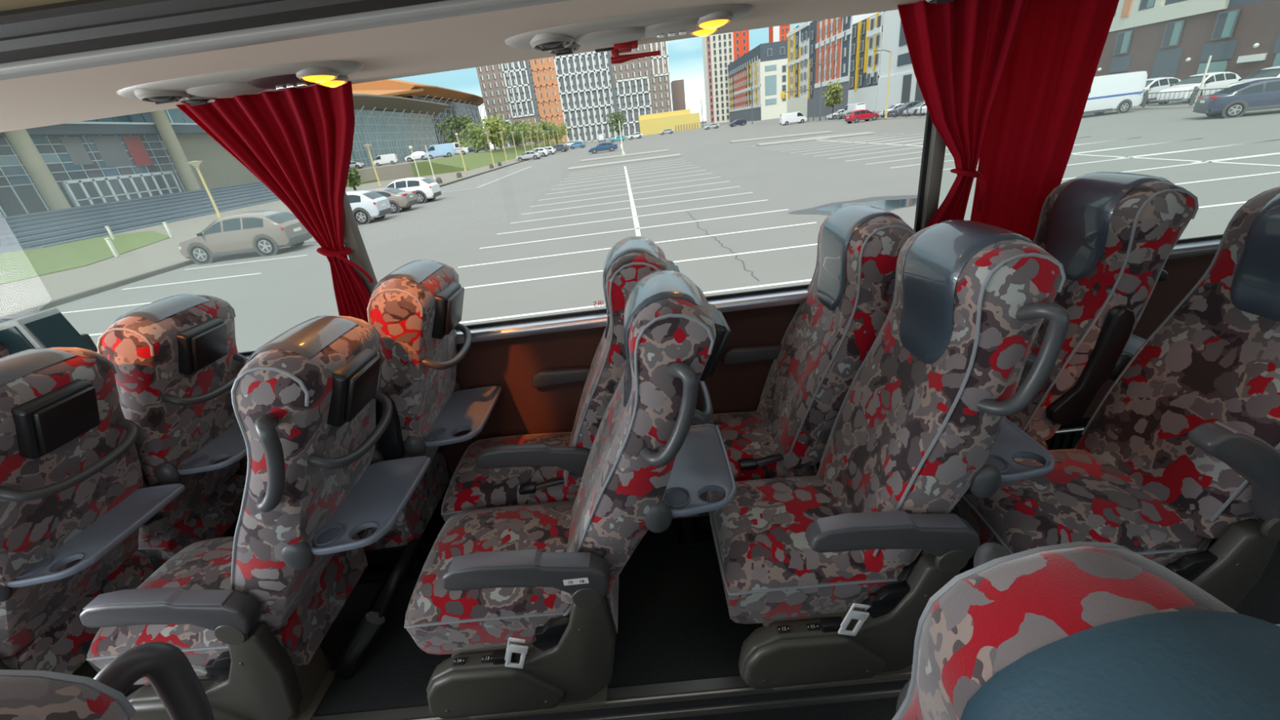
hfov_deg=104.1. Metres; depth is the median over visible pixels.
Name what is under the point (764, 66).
apartment block
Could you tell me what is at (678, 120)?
building
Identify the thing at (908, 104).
car
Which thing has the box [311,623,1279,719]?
trim
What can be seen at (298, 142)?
curtain
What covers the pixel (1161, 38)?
building
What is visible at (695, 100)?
street lamp
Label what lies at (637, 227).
road marking
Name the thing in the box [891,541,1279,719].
seat
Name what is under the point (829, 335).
seat
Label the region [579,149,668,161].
kerb
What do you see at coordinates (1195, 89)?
fence
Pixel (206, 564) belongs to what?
cushion
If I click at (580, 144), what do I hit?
car
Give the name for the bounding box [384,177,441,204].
car
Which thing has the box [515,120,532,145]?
tree
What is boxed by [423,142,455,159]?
van
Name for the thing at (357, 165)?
car
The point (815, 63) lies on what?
street lamp
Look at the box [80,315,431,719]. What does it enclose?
seat
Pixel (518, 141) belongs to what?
tree
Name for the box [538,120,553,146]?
tree
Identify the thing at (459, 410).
tray
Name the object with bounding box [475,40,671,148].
apartment block
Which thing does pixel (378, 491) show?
tray
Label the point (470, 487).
cushion
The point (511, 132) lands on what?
street lamp
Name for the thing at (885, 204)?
puddle
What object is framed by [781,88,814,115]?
traffic light
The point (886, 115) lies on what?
street lamp
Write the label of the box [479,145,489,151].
car
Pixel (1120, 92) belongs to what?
van
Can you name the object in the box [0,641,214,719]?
seat
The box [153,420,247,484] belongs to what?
tray
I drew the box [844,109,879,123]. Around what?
car
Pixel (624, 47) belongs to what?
hammer
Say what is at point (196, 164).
street lamp
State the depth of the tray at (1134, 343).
1.64 m
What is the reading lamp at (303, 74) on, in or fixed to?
attached to the unit at (202, 89)
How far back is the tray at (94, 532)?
1.44 m
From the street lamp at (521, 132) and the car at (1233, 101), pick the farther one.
the street lamp at (521, 132)
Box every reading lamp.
[295,66,338,83]
[316,75,348,87]
[688,26,720,36]
[696,10,733,29]
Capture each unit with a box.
[116,60,363,106]
[504,4,753,56]
[925,0,953,4]
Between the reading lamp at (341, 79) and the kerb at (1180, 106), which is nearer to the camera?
the reading lamp at (341, 79)
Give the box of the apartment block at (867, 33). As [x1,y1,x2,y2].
[847,11,884,111]
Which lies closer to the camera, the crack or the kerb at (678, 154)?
the crack
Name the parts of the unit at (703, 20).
call panel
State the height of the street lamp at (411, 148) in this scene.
3.950 m
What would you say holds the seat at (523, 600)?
on the floor at (675, 624)
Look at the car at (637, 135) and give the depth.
145.29 m
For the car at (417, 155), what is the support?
on the terrace
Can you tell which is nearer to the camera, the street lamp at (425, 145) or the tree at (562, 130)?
the street lamp at (425, 145)
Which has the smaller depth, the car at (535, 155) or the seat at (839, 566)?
the seat at (839, 566)
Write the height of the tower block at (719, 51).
53.350 m
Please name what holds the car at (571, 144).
on the ground at (451, 228)
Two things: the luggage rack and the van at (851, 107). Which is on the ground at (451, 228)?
the van at (851, 107)
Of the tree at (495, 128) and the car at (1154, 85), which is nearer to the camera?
the car at (1154, 85)
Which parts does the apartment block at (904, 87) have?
glazed panel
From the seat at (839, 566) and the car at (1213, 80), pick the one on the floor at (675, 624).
the seat at (839, 566)
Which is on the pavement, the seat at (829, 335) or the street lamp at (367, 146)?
the street lamp at (367, 146)
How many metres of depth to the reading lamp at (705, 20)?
1.28 m
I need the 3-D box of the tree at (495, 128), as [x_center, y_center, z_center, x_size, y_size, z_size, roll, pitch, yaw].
[-33.419,-50.542,113.016,7.514,8.887,8.165,-7,25,2]
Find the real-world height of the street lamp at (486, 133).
5.010 m
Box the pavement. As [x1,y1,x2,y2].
[0,146,568,315]
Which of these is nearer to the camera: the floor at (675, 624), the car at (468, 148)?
the floor at (675, 624)
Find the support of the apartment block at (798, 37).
on the ground at (451, 228)
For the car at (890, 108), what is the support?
on the ground at (451, 228)
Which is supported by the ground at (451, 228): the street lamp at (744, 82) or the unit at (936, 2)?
the street lamp at (744, 82)
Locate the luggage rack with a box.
[0,0,923,132]
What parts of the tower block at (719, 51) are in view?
pink panel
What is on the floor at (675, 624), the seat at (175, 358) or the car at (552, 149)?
the seat at (175, 358)
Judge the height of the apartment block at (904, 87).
16.850 m
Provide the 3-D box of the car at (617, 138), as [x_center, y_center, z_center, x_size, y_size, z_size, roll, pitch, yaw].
[-6.233,-60.671,137.103,4.115,1.610,2.080,-7,25,2]
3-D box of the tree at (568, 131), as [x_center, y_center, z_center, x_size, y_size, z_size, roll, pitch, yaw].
[-29.600,-82.000,180.926,9.126,7.638,7.443,-7,25,2]
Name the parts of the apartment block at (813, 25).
yellow panel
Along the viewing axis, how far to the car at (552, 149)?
102.12 m
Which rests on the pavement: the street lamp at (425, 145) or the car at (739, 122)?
the street lamp at (425, 145)
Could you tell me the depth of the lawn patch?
76.62 m
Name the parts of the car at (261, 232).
number plate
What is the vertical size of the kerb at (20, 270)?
0.200 m
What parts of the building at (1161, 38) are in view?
orange panel, white panel, slate panel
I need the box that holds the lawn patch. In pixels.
[346,179,377,186]
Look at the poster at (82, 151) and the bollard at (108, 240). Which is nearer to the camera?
the bollard at (108, 240)
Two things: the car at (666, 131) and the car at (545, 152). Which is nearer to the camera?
the car at (545, 152)
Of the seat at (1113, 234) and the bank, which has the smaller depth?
the seat at (1113, 234)
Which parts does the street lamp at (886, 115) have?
post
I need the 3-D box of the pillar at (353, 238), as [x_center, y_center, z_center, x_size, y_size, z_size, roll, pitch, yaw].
[-0.010,-0.611,1.767,6.294,0.900,0.050,-7,25,2]
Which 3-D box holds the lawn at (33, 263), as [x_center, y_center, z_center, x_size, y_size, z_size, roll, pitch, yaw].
[-50.367,-3.399,28.172,49.000,0.100,28.000,-7,25,2]
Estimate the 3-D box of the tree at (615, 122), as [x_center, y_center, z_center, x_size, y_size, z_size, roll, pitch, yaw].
[-7.746,-75.476,160.403,6.876,8.932,7.537,-7,25,2]
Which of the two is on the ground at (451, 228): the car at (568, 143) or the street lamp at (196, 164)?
the car at (568, 143)
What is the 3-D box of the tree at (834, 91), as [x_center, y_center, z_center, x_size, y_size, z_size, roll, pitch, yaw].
[39.877,-53.640,102.527,4.393,6.893,4.496,-7,25,2]
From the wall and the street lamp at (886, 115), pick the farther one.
the street lamp at (886, 115)
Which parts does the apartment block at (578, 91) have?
orange panel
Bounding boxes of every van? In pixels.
[373,153,398,166]
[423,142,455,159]
[443,142,468,157]
[598,133,605,142]
[779,111,807,125]
[842,102,865,119]
[1083,71,1147,114]
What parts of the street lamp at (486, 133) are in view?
post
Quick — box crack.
[687,212,759,280]
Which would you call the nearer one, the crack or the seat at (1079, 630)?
the seat at (1079, 630)
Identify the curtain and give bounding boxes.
[176,80,373,322]
[897,0,1028,228]
[970,0,1119,242]
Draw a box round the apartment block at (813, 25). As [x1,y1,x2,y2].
[807,19,823,117]
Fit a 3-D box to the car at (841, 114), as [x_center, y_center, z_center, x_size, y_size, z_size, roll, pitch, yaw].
[36.652,-42.831,86.794,4.615,1.540,2.120,-9,25,-3]
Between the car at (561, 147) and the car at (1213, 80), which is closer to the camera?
the car at (1213, 80)
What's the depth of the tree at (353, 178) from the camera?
53.99 m
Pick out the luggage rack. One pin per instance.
(62, 61)
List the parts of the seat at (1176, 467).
backrest, armrest, panel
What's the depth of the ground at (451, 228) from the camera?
17.64 m
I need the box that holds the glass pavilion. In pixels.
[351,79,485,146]
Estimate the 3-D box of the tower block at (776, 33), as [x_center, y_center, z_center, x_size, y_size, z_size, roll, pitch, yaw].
[69.004,-145.139,247.169,8.000,43.350,8.335,-7,25,2]
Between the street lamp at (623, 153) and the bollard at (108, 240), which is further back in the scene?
the street lamp at (623, 153)
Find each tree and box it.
[346,166,360,190]
[434,114,473,143]
[457,120,488,152]
[480,115,508,150]
[482,113,519,149]
[502,122,525,148]
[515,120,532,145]
[519,120,545,145]
[526,124,550,146]
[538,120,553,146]
[540,119,560,146]
[546,122,570,144]
[547,123,565,144]
[604,110,626,135]
[822,79,843,113]
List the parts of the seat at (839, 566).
seat number plate, seat number plate, panel, armrest, backrest, handle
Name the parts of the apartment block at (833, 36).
orange panel, grey panel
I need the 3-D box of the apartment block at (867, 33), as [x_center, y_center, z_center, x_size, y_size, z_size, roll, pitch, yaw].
[51.996,-59.196,99.395,15.335,16.650,13.940,-7,25,2]
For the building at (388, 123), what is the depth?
121.72 m
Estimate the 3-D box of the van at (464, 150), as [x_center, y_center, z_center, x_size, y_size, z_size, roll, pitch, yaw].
[-36.857,-41.468,98.470,5.615,2.450,2.320,-13,25,-11]
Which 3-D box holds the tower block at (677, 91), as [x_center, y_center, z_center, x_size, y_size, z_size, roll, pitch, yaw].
[18.211,-119.314,233.938,5.000,20.000,12.000,-7,25,2]
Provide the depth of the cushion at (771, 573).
1.41 m
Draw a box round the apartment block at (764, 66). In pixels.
[727,40,787,122]
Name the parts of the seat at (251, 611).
armrest, panel, handle, backrest, box lid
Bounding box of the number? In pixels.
[593,300,605,306]
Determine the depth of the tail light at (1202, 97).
23.85 m
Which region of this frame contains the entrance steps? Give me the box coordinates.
[0,181,279,253]
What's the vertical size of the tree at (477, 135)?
7.947 m
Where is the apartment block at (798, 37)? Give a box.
[786,21,812,116]
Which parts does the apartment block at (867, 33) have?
yellow panel, white panel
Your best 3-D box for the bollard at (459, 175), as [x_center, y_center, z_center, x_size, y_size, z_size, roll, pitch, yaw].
[-21.008,-21.485,57.924,0.600,0.620,0.600,-7,25,2]
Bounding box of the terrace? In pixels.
[347,142,542,183]
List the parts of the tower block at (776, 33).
white panel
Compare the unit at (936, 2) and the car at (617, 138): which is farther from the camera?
the car at (617, 138)
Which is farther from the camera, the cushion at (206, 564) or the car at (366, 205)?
the car at (366, 205)
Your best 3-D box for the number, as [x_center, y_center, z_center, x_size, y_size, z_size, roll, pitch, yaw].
[-0.133,-0.225,1.961,0.101,0.022,0.001,-7,25,2]
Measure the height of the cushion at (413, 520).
0.242 m
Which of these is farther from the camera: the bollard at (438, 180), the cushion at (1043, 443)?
the bollard at (438, 180)
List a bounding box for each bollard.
[103,237,119,257]
[104,226,115,239]
[162,222,173,237]
[435,177,442,183]
[456,172,462,177]
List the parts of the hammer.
handle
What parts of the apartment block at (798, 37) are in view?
yellow panel, grey panel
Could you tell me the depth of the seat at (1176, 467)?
1.36 m
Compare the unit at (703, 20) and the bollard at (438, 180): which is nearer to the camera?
the unit at (703, 20)
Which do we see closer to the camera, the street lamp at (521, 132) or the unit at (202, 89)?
the unit at (202, 89)
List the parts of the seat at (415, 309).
armrest, frame, backrest, box lid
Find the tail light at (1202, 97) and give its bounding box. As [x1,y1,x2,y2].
[1197,95,1220,99]
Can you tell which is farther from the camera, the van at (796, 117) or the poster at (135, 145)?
the van at (796, 117)
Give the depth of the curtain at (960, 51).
1.58 m
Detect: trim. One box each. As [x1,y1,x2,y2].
[236,238,1221,370]
[238,110,1222,355]
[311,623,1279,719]
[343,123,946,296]
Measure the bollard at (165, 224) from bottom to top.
0.960 m
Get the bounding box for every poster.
[58,136,133,167]
[121,135,153,166]
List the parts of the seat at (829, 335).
frame, wall armrest, backrest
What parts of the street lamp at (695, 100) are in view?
post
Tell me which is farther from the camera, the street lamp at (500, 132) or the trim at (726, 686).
the street lamp at (500, 132)
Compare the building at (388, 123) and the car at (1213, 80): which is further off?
the building at (388, 123)
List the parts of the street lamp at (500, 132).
post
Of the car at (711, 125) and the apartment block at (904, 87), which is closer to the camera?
the apartment block at (904, 87)
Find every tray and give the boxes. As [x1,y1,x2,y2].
[0,480,185,602]
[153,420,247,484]
[280,448,431,570]
[404,380,501,457]
[644,423,736,533]
[968,417,1054,498]
[1109,333,1146,380]
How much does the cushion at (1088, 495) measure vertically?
0.242 m
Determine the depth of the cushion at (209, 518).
1.99 m
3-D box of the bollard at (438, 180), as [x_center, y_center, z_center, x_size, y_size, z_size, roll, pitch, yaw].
[-20.768,-18.556,51.570,0.600,0.620,0.600,-7,25,2]
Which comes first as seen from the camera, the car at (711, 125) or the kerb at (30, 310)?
the kerb at (30, 310)
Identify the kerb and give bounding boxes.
[0,158,532,318]
[0,269,22,277]
[567,153,681,170]
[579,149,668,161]
[728,130,833,142]
[755,132,874,146]
[804,105,1194,122]
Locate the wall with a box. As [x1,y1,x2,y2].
[234,253,1215,488]
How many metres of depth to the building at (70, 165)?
55.24 m
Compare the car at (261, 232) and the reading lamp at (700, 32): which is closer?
the reading lamp at (700, 32)
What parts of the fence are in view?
fence post, fence post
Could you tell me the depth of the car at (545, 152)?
94.82 m
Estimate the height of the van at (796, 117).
2.082 m
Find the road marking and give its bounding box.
[61,132,1279,335]
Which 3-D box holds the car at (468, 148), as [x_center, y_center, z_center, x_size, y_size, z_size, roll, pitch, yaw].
[-38.182,-47.024,111.851,4.615,1.540,2.120,-11,25,-7]
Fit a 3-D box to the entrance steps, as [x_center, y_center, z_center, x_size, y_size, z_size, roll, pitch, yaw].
[-69.424,-14.907,55.488,51.900,2.295,42.000,-7,25,2]
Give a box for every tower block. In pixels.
[671,79,685,111]
[702,30,749,124]
[768,24,790,42]
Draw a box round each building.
[0,107,260,217]
[177,93,448,182]
[638,108,700,135]
[1094,0,1279,79]
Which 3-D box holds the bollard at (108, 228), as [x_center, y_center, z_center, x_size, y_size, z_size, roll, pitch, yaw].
[-37.495,-8.993,35.347,0.170,0.960,0.170,-7,25,2]
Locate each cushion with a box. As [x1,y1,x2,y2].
[1,554,155,674]
[87,533,368,684]
[133,474,246,571]
[356,452,449,551]
[404,502,618,654]
[441,431,577,521]
[671,411,817,518]
[707,475,929,623]
[948,448,1217,566]
[1038,440,1048,449]
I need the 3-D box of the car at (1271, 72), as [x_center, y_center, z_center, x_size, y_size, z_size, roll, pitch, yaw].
[38.193,-16.742,30.129,4.515,1.750,2.180,-11,25,-7]
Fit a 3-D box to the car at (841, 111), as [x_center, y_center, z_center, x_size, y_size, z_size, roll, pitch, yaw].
[36.552,-44.932,91.330,4.615,1.540,2.120,-9,25,-3]
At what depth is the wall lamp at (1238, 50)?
42.74 m
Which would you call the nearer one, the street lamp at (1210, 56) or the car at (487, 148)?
the street lamp at (1210, 56)
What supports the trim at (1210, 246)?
attached to the wall
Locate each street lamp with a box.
[186,160,222,217]
[362,144,381,186]
[408,146,419,177]
[425,145,435,179]
[454,133,466,171]
[484,132,494,165]
[497,131,507,161]
[510,131,517,156]
[519,131,525,151]
[618,120,624,155]
[695,99,703,127]
[743,82,753,124]
[808,62,822,120]
[873,49,891,118]
[1193,55,1212,104]
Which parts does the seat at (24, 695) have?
backrest, handle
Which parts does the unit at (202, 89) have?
call panel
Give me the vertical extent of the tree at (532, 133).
8.127 m
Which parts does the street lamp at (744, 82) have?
post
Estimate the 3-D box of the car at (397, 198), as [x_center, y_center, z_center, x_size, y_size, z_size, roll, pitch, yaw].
[-16.165,-9.622,30.458,4.615,1.540,2.120,-7,25,2]
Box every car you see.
[0,308,97,355]
[177,209,311,264]
[345,190,391,225]
[349,160,364,168]
[367,187,417,213]
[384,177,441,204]
[404,151,427,161]
[466,146,480,152]
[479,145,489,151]
[515,151,542,160]
[531,147,550,156]
[545,146,556,155]
[553,143,568,151]
[564,140,574,146]
[568,141,586,149]
[569,139,585,145]
[588,142,617,153]
[609,135,624,142]
[626,132,643,139]
[658,128,674,134]
[703,123,719,129]
[728,119,746,126]
[826,109,844,119]
[835,112,843,119]
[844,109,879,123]
[879,103,903,116]
[890,101,924,116]
[902,102,925,115]
[916,105,927,115]
[1141,76,1181,105]
[1156,71,1241,104]
[1192,77,1279,118]
[1227,65,1279,87]
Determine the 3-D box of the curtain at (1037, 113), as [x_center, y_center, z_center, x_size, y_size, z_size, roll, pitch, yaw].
[1.344,-0.751,1.720,0.410,0.890,0.027,-6,25,3]
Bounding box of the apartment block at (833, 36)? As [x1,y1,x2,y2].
[813,12,879,116]
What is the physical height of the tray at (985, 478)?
0.100 m
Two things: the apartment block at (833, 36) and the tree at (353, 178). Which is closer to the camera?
the tree at (353, 178)
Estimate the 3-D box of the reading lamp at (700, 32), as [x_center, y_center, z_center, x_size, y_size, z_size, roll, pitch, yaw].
[0.179,-0.920,1.388,0.090,0.036,0.090,-7,25,2]
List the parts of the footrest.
lever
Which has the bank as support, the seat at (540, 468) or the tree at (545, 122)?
the tree at (545, 122)
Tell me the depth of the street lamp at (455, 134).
71.50 m
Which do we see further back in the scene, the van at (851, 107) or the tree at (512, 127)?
the tree at (512, 127)
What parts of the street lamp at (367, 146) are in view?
post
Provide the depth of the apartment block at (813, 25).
126.51 m
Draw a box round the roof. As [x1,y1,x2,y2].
[352,88,423,96]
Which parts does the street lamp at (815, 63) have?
post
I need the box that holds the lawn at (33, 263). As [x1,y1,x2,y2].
[0,230,169,284]
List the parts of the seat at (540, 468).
armrest, wall armrest, backrest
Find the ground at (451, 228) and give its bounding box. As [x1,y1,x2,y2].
[36,99,1279,353]
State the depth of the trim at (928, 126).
1.89 m
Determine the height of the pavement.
0.001 m
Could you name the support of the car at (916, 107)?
on the ground at (451, 228)
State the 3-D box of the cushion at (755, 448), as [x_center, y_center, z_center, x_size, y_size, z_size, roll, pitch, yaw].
[0.347,0.379,1.994,0.585,0.242,0.432,-7,25,2]
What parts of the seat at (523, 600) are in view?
seat number plate, seat number plate, panel, armrest, backrest, handle, box lid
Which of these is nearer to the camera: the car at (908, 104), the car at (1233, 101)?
the car at (1233, 101)
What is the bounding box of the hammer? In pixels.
[595,40,660,64]
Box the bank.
[410,140,565,177]
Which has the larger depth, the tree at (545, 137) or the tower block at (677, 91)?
the tower block at (677, 91)
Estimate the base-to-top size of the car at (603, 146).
1.540 m
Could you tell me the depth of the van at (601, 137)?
166.37 m
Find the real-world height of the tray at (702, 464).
0.100 m
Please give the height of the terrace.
2.000 m
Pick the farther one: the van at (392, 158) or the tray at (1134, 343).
the van at (392, 158)
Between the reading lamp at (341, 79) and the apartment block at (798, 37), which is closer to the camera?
the reading lamp at (341, 79)
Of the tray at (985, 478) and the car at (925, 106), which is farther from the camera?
the car at (925, 106)
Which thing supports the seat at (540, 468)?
on the floor at (675, 624)
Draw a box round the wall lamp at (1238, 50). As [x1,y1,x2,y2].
[1097,43,1259,71]
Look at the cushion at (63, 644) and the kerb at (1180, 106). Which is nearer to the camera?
the cushion at (63, 644)
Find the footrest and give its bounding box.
[335,539,422,679]
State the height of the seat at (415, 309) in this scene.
1.231 m
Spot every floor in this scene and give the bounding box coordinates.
[87,517,1279,719]
[824,713,895,719]
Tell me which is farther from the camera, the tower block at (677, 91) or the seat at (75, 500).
the tower block at (677, 91)
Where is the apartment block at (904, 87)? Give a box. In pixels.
[875,9,924,112]
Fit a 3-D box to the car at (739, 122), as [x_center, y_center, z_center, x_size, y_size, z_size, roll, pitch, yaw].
[26.976,-65.458,137.827,4.515,1.750,2.180,-11,25,-7]
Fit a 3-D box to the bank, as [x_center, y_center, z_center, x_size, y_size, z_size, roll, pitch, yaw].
[-31.812,-62.642,147.747,9.000,2.150,158.000,-7,25,2]
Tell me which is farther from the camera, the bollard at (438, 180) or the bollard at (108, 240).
the bollard at (438, 180)
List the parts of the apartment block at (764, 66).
orange panel, yellow panel, cream panel, glazed panel, grey panel, cream panel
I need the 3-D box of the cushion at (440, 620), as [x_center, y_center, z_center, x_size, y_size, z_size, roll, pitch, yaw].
[-0.373,0.658,1.599,0.585,0.242,0.432,-7,25,2]
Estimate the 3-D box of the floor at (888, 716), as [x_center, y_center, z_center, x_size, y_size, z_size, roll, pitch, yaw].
[-0.097,1.382,1.377,9.800,0.120,0.540,-7,25,2]
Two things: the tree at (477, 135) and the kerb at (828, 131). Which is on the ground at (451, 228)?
the kerb at (828, 131)
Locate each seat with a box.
[0,318,14,358]
[0,346,185,678]
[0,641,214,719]
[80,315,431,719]
[97,293,248,571]
[355,259,501,584]
[404,270,736,719]
[440,235,679,521]
[671,203,915,550]
[706,219,1069,690]
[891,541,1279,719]
[948,186,1279,609]
[1005,171,1199,449]
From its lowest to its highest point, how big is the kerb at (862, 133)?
0.160 m
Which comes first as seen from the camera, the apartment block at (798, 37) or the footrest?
the footrest
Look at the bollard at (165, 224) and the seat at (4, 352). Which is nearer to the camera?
the seat at (4, 352)
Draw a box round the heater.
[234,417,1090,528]
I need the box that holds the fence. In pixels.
[806,86,1227,121]

